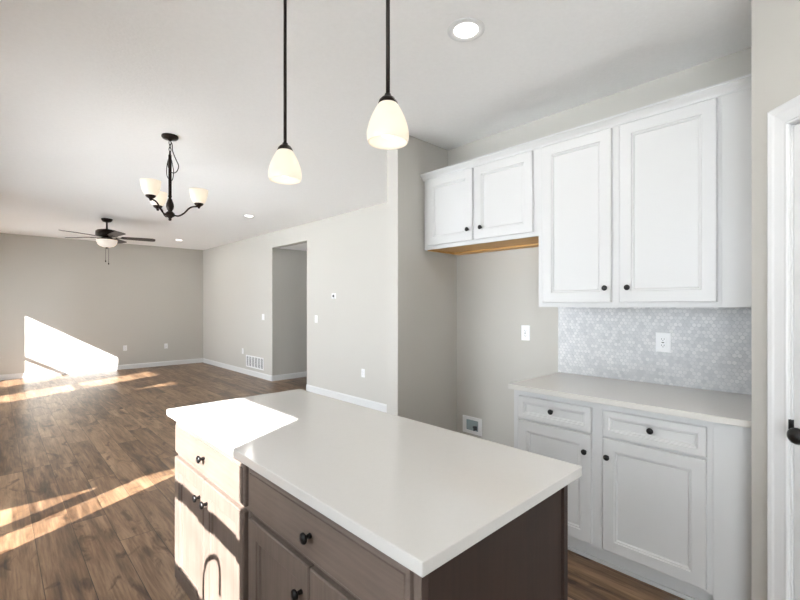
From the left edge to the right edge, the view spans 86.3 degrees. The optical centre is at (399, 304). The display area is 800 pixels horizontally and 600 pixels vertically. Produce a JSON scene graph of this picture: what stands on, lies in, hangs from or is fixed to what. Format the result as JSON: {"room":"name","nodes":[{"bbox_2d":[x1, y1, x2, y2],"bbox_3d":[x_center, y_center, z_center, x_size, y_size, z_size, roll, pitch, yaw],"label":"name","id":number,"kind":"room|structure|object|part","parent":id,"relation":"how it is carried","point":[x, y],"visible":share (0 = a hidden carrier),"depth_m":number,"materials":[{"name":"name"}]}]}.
{"room":"kitchen","nodes":[
{"label":"kitchen","id":0,"kind":"room"},
{"bbox_2d":[0,233,202,374],"bbox_3d":[-6.518,0.030,8.907,4.845,2.740,0.130,0,0,-44],"label":"wall","id":1,"kind":"structure","parent":0,"point":[63,306],"depth_m":8.92,"materials":[{"name":"grey paint"}]},
{"bbox_2d":[0,358,202,379],"bbox_3d":[-6.468,1.349,8.855,4.585,0.102,0.014,0,0,-44],"label":"baseboard","id":2,"kind":"structure","parent":1,"relation":"attached to","point":[199,360],"depth_m":8.92,"materials":[{"name":"white paint"}]},
{"bbox_2d":[279,248,306,374],"bbox_3d":[-1.449,0.122,8.804,2.355,2.555,0.130,0,0,-44],"label":"wall","id":3,"kind":"structure","parent":0,"point":[292,263],"depth_m":8.14,"materials":[{"name":"grey paint"}]},
{"bbox_2d":[272,371,306,380],"bbox_3d":[-1.446,1.349,8.707,2.485,0.102,0.014,0,0,-44],"label":"baseboard","id":4,"kind":"structure","parent":3,"relation":"attached to","point":[298,374],"depth_m":8.08,"materials":[{"name":"white paint"}]},
{"bbox_2d":[281,243,306,250],"bbox_3d":[-0.991,-1.105,8.323,2.355,0.100,1.198,0,0,-44],"label":"ceiling","id":5,"kind":"structure","parent":0,"point":[303,247],"depth_m":7.83,"materials":[{"name":"white paint"}]},
{"bbox_2d":[203,202,386,403],"bbox_3d":[-1.883,0.030,7.459,0.130,2.740,8.360,0,0,-44],"label":"wall","id":6,"kind":"structure","parent":0,"point":[347,252],"depth_m":6.70,"materials":[{"name":"grey paint"}]},
{"bbox_2d":[203,358,271,380],"bbox_3d":[-3.582,1.349,9.138,0.014,0.102,3.556,0,0,-44],"label":"baseboard","id":7,"kind":"structure","parent":6,"relation":"attached to","point":[215,363],"depth_m":8.87,"materials":[{"name":"white paint"}]},
{"bbox_2d":[246,355,263,370],"bbox_3d":[-2.854,1.125,8.379,0.008,0.236,0.770,0,0,-44],"label":"air vent","id":8,"kind":"object","parent":6,"relation":"in","point":[255,362],"visible":1,"depth_m":8.35,"materials":[{"name":"white plastic"}]},
{"bbox_2d":[306,384,386,412],"bbox_3d":[-0.291,1.349,5.683,0.014,0.102,3.592,0,0,-44],"label":"baseboard","id":9,"kind":"structure","parent":6,"relation":"attached to","point":[378,406],"depth_m":6.14,"materials":[{"name":"white paint"}]},
{"bbox_2d":[361,369,364,377],"bbox_3d":[-0.514,0.945,5.921,0.008,0.116,0.072,0,0,-44],"label":"wall outlet","id":10,"kind":"object","parent":6,"relation":"attached to","point":[362,370],"visible":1,"depth_m":5.91,"materials":[{"name":"white plastic"}]},
{"bbox_2d":[0,362,684,599],"bbox_3d":[-1.282,1.460,5.117,7.200,0.120,12.840,0,0,-44],"label":"floor","id":11,"kind":"structure","parent":0,"point":[87,460],"depth_m":3.29,"materials":[{"name":"brown wood"}]},
{"bbox_2d":[175,422,250,599],"bbox_3d":[-0.586,0.958,1.922,0.630,0.884,0.787,0,0,-44],"label":"base cabinet","id":12,"kind":"object","parent":11,"relation":"on","point":[212,512],"visible":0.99,"depth_m":1.69,"materials":[{"name":"beige wood"}]},
{"bbox_3d":[-0.920,0.992,1.872,0.019,0.567,0.375,0,0,-44],"label":"door","id":13,"kind":"part","parent":12,"relation":"part of","materials":[{"name":"beige wood"}]},
{"bbox_3d":[-0.833,0.790,1.746,0.028,0.031,0.031,0,0,-44],"label":"knob","id":14,"kind":"part","parent":12,"relation":"part of","materials":[{"name":"black"}]},
{"bbox_3d":[-0.800,0.618,1.711,0.028,0.031,0.031,0,0,-44],"label":"knob","id":15,"kind":"part","parent":12,"relation":"part of","materials":[{"name":"black metal"}]},
{"bbox_3d":[-0.777,0.790,1.687,0.028,0.031,0.031,0,0,-44],"label":"knob","id":16,"kind":"part","parent":12,"relation":"part of","materials":[{"name":"black"}]},
{"bbox_3d":[-0.788,0.619,1.734,0.019,0.142,0.758,0,0,-44],"label":"drawer","id":17,"kind":"part","parent":12,"relation":"part of","materials":[{"name":"beige wood"}]},
{"bbox_3d":[-0.657,0.992,1.595,0.019,0.567,0.377,0,0,-44],"label":"door","id":18,"kind":"part","parent":12,"relation":"part of","materials":[{"name":"beige wood"}]},
{"bbox_2d":[248,469,567,599],"bbox_3d":[-0.021,0.958,1.344,0.650,0.884,0.824,0,0,-44],"label":"base cabinet","id":19,"kind":"object","parent":11,"relation":"on","point":[296,552],"depth_m":1.12,"materials":[{"name":"brown wood"}]},
{"bbox_3d":[-0.371,0.992,1.295,0.019,0.567,0.375,0,0,-44],"label":"door","id":20,"kind":"part","parent":19,"relation":"part of","materials":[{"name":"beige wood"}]},
{"bbox_3d":[-0.282,0.790,1.167,0.028,0.031,0.031,0,0,-44],"label":"knob","id":21,"kind":"part","parent":19,"relation":"part of","materials":[{"name":"black metal"}]},
{"bbox_3d":[-0.251,0.618,1.135,0.028,0.031,0.031,0,0,-44],"label":"knob","id":22,"kind":"part","parent":19,"relation":"part of","materials":[{"name":"black metal"}]},
{"bbox_3d":[-0.108,0.992,1.019,0.019,0.567,0.375,0,0,-44],"label":"door","id":23,"kind":"part","parent":19,"relation":"part of","materials":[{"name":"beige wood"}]},
{"bbox_2d":[167,389,581,577],"bbox_3d":[-0.270,0.501,1.642,0.701,0.030,1.643,0,0,-44],"label":"countertop","id":24,"kind":"structure","parent":19,"relation":"on","point":[421,494],"depth_m":1.26,"materials":[{"name":"white stone"}]},
{"bbox_3d":[0.272,0.958,1.071,0.603,0.884,0.026,0,0,-44],"label":"end panel","id":25,"kind":"part","parent":19,"relation":"part of","materials":[{"name":"brown wood"}]},
{"bbox_2d":[514,390,751,599],"bbox_3d":[1.318,0.958,2.430,0.676,0.884,1.160,0,0,-44],"label":"base cabinet","id":26,"kind":"object","parent":11,"relation":"on","point":[661,501],"visible":0.9,"depth_m":2.08,"materials":[{"name":"grey paint"}]},
{"bbox_3d":[0.880,0.620,2.455,0.019,0.136,0.439,0,0,-44],"label":"drawer","id":27,"kind":"part","parent":26,"relation":"part of","materials":[{"name":"grey paint"}]},
{"bbox_3d":[0.880,0.993,2.455,0.019,0.585,0.439,0,0,-44],"label":"door","id":28,"kind":"part","parent":26,"relation":"part of","materials":[{"name":"grey paint"}]},
{"bbox_3d":[1.073,0.792,2.218,0.028,0.031,0.031,0,0,-44],"label":"knob","id":29,"kind":"part","parent":26,"relation":"part of","materials":[{"name":"black metal"}]},
{"bbox_2d":[508,372,751,427],"bbox_3d":[1.314,0.501,2.436,0.676,0.030,1.176,0,0,-44],"label":"countertop","id":30,"kind":"structure","parent":26,"relation":"on","point":[735,409],"depth_m":2.27,"materials":[{"name":"grey stone"}]},
{"bbox_3d":[1.213,0.611,2.071,0.028,0.031,0.031,0,0,-44],"label":"knob","id":31,"kind":"part","parent":26,"relation":"part of","materials":[{"name":"black metal"}]},
{"bbox_3d":[1.227,0.620,2.091,0.019,0.136,0.453,0,0,-44],"label":"drawer","id":32,"kind":"part","parent":26,"relation":"part of","materials":[{"name":"grey paint"}]},
{"bbox_3d":[1.227,0.993,2.091,0.019,0.585,0.453,0,0,-44],"label":"door","id":33,"kind":"part","parent":26,"relation":"part of","materials":[{"name":"grey paint"}]},
{"bbox_2d":[0,0,751,249],"bbox_3d":[-2.135,-1.400,4.305,4.845,0.120,12.840,0,0,-44],"label":"ceiling","id":34,"kind":"structure","parent":0,"point":[90,90],"depth_m":2.60,"materials":[{"name":"white paint"}]},
{"bbox_2d":[60,218,154,264],"bbox_3d":[-4.526,-0.984,6.636,1.257,0.712,1.242,0,0,-44],"label":"ceiling fan","id":35,"kind":"object","parent":34,"relation":"hanging from","point":[107,238],"visible":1,"depth_m":6.58,"materials":[{"name":"black metal"}]},
{"bbox_3d":[-4.562,-0.955,6.647,0.276,0.115,0.276,0,0,-44],"label":"lamp shade","id":36,"kind":"part","parent":35,"relation":"part of","materials":[{"name":"white glass"}]},
{"bbox_3d":[-4.239,-1.058,6.375,0.465,0.033,0.139,0,0,40],"label":"blade","id":37,"kind":"part","parent":35,"relation":"part of","materials":[{"name":"grey"}]},
{"bbox_3d":[-4.665,-1.058,7.057,0.139,0.033,0.465,0,0,-14],"label":"blade","id":38,"kind":"part","parent":35,"relation":"part of","materials":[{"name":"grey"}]},
{"bbox_3d":[-4.204,-1.058,6.871,0.465,0.033,0.139,0,0,-32],"label":"blade","id":39,"kind":"part","parent":35,"relation":"part of","materials":[{"name":"grey"}]},
{"bbox_2d":[140,133,207,220],"bbox_3d":[-1.845,-1.003,3.419,0.488,0.674,0.480,0,0,-44],"label":"chandelier","id":40,"kind":"object","parent":34,"relation":"hanging from","point":[150,187],"visible":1,"depth_m":3.38,"materials":[{"name":"black metal"}]},
{"bbox_3d":[-1.854,-0.868,3.175,0.140,0.112,0.140,0,0,-44],"label":"lamp shade","id":41,"kind":"part","parent":40,"relation":"part of","materials":[{"name":"white glass"}]},
{"bbox_3d":[-1.993,-0.868,3.512,0.140,0.112,0.140,0,0,-44],"label":"lamp shade","id":42,"kind":"part","parent":40,"relation":"part of","materials":[{"name":"white glass"}]},
{"bbox_3d":[-1.840,-0.749,3.271,0.012,0.095,0.194,0,0,8],"label":"arm","id":43,"kind":"part","parent":40,"relation":"part of","materials":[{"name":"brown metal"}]},
{"bbox_3d":[-1.823,-0.933,3.385,0.068,0.534,0.068,0,0,-44],"label":"stem","id":44,"kind":"part","parent":40,"relation":"part of","materials":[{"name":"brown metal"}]},
{"bbox_3d":[-1.803,-1.141,3.387,0.102,0.321,0.011,0,0,1],"label":"cord","id":45,"kind":"part","parent":40,"relation":"part of","materials":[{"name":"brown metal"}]},
{"bbox_3d":[-1.711,-0.749,3.410,0.194,0.095,0.012,0,0,-12],"label":"arm","id":46,"kind":"part","parent":40,"relation":"part of","materials":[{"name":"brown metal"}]},
{"bbox_3d":[-1.616,-0.868,3.431,0.140,0.112,0.140,0,0,-44],"label":"lamp shade","id":47,"kind":"part","parent":40,"relation":"part of","materials":[{"name":"white glass"}]},
{"bbox_2d":[268,0,301,184],"bbox_3d":[-0.468,-0.924,1.740,0.133,0.832,0.133,0,0,-44],"label":"pendant light","id":48,"kind":"object","parent":34,"relation":"hanging from","point":[284,168],"visible":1,"depth_m":1.73,"materials":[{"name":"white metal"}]},
{"bbox_3d":[-0.468,-0.991,1.740,0.013,0.658,0.013,0,0,-44],"label":"rod","id":49,"kind":"part","parent":48,"relation":"part of","materials":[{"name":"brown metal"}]},
{"bbox_3d":[-0.468,-0.570,1.740,0.133,0.124,0.133,0,0,-44],"label":"lamp shade","id":50,"kind":"part","parent":48,"relation":"part of","materials":[{"name":"white glass"}]},
{"bbox_2d":[367,0,408,149],"bbox_3d":[-0.038,-0.925,1.341,0.133,0.830,0.133,0,0,-44],"label":"pendant light","id":51,"kind":"object","parent":34,"relation":"hanging from","point":[387,129],"visible":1,"depth_m":1.31,"materials":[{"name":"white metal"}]},
{"bbox_3d":[-0.038,-0.571,1.341,0.060,0.091,0.060,0,0,-44],"label":"bulb","id":52,"kind":"part","parent":51,"relation":"part of","materials":[{"name":"white glass"}]},
{"bbox_3d":[-0.038,-0.992,1.341,0.013,0.656,0.013,0,0,-44],"label":"rod","id":53,"kind":"part","parent":51,"relation":"part of","materials":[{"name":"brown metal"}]},
{"bbox_3d":[-0.038,-0.572,1.341,0.133,0.124,0.133,0,0,-44],"label":"lamp shade","id":54,"kind":"part","parent":51,"relation":"part of","materials":[{"name":"white glass"}]},
{"bbox_2d":[447,17,484,41],"bbox_3d":[0.322,-1.337,2.081,0.182,0.007,0.182,0,0,-44],"label":"recessed light","id":55,"kind":"object","parent":34,"relation":"in","point":[468,29],"visible":1,"depth_m":2.07,"materials":[{"name":"white paint"}]},
{"bbox_2d":[387,135,456,431],"bbox_3d":[0.515,0.030,3.881,1.592,2.740,0.130,0,0,-44],"label":"wall","id":56,"kind":"structure","parent":0,"point":[421,283],"depth_m":3.43,"materials":[{"name":"grey paint"}]},
{"bbox_2d":[457,247,557,447],"bbox_3d":[1.960,0.030,2.343,0.130,2.740,4.090,0,0,-44],"label":"wall","id":57,"kind":"structure","parent":0,"point":[498,291],"depth_m":3.46,"materials":[{"name":"grey paint"}]},
{"bbox_2d":[463,415,481,435],"bbox_3d":[0.616,1.029,3.649,0.015,0.144,0.200,0,0,-44],"label":"outlet box","id":58,"kind":"object","parent":57,"relation":"attached to","point":[472,425],"visible":1,"depth_m":3.65,"materials":[{"name":"white plastic"}]},
{"bbox_2d":[425,149,538,254],"bbox_3d":[0.685,-0.729,3.239,0.480,0.582,1.003,0,0,-44],"label":"upper cabinet","id":59,"kind":"object","parent":57,"relation":"attached to","point":[492,206],"visible":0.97,"depth_m":3.05,"materials":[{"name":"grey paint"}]},
{"bbox_3d":[0.377,-0.736,3.270,0.019,0.525,0.444,0,0,-44],"label":"door","id":60,"kind":"part","parent":59,"relation":"part of","materials":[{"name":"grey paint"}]},
{"bbox_3d":[0.701,-0.736,2.929,0.019,0.525,0.460,0,0,-44],"label":"door","id":61,"kind":"part","parent":59,"relation":"part of","materials":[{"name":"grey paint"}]},
{"bbox_2d":[521,325,529,340],"bbox_3d":[0.965,0.215,3.286,0.010,0.116,0.072,0,0,-44],"label":"wall outlet","id":62,"kind":"object","parent":57,"relation":"attached to","point":[525,329],"visible":1,"depth_m":3.28,"materials":[{"name":"white plastic"}]},
{"bbox_2d":[523,329,526,336],"bbox_3d":[0.963,0.215,3.284,0.003,0.067,0.034,0,0,-44],"label":"socket","id":63,"kind":"object","parent":62,"relation":"attached to","point":[524,330],"depth_m":3.28,"materials":[{"name":"grey plastic"}]},
{"bbox_2d":[539,87,751,307],"bbox_3d":[1.410,-0.504,2.477,0.480,1.032,1.102,0,0,-44],"label":"upper cabinet","id":64,"kind":"object","parent":57,"relation":"attached to","point":[656,210],"visible":0.93,"depth_m":2.25,"materials":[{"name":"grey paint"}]},
{"bbox_3d":[1.051,-0.506,2.561,0.019,0.983,0.418,0,0,-44],"label":"door","id":65,"kind":"part","parent":64,"relation":"part of","materials":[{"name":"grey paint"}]},
{"bbox_2d":[420,73,751,181],"bbox_3d":[0.914,-1.030,2.707,0.056,0.050,2.118,0,0,-44],"label":"crown molding","id":66,"kind":"structure","parent":64,"relation":"attached to","point":[743,82],"depth_m":2.41,"materials":[{"name":"grey paint"}]},
{"bbox_3d":[1.377,-0.506,2.219,0.019,0.983,0.441,0,0,-44],"label":"door","id":67,"kind":"part","parent":64,"relation":"part of","materials":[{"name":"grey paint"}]},
{"bbox_2d":[558,307,751,394],"bbox_3d":[1.554,0.249,2.667,0.010,0.473,1.180,0,0,-44],"label":"backsplash","id":68,"kind":"structure","parent":57,"relation":"attached to","point":[711,347],"depth_m":2.62,"materials":[{"name":"grey tile"}]},
{"bbox_3d":[1.148,0.249,3.093,0.009,0.473,0.004,0,0,-44],"label":"edge trim","id":69,"kind":"part","parent":68,"relation":"part of","materials":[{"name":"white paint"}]},
{"bbox_2d":[656,332,670,352],"bbox_3d":[1.604,0.228,2.603,0.010,0.120,0.082,0,0,-44],"label":"wall outlet","id":70,"kind":"object","parent":68,"relation":"attached to","point":[663,340],"visible":1,"depth_m":2.60,"materials":[{"name":"white plastic"}]},
{"bbox_2d":[660,337,665,347],"bbox_3d":[1.602,0.228,2.601,0.003,0.067,0.034,0,0,-44],"label":"socket","id":71,"kind":"object","parent":70,"relation":"attached to","point":[662,339],"depth_m":2.60,"materials":[{"name":"grey plastic"}]},
{"bbox_2d":[448,47,751,165],"bbox_3d":[1.191,-1.205,2.971,0.118,0.270,2.120,0,0,-44],"label":"wall","id":72,"kind":"structure","parent":0,"point":[737,64],"depth_m":2.69,"materials":[{"name":"grey paint"}]},
{"bbox_2d":[752,0,799,599],"bbox_3d":[1.459,0.030,1.000,0.110,2.740,1.450,0,0,1],"label":"wall","id":73,"kind":"structure","parent":0,"point":[775,23],"depth_m":1.67,"materials":[{"name":"grey paint"}]},
{"bbox_2d":[767,95,799,599],"bbox_3d":[1.397,0.333,1.189,0.021,2.134,0.878,0,0,1],"label":"trim","id":74,"kind":"structure","parent":73,"relation":"attached to","point":[779,119],"depth_m":1.58,"materials":[{"name":"white paint"}]},
{"bbox_2d":[787,120,799,599],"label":"door","id":75,"kind":"structure","parent":73,"relation":"in","point":[793,434],"depth_m":1.53,"materials":[{"name":"white paint"}]},
{"bbox_3d":[1.428,0.432,1.545,0.038,0.035,0.009,0,0,1],"label":"strike plate","id":76,"kind":"part","parent":75,"relation":"part of","materials":[{"name":"black metal"}]},
{"bbox_3d":[1.384,0.453,1.474,0.070,0.064,0.064,0,0,1],"label":"knob","id":77,"kind":"part","parent":75,"relation":"part of","materials":[{"name":"black metal"}]}
]}

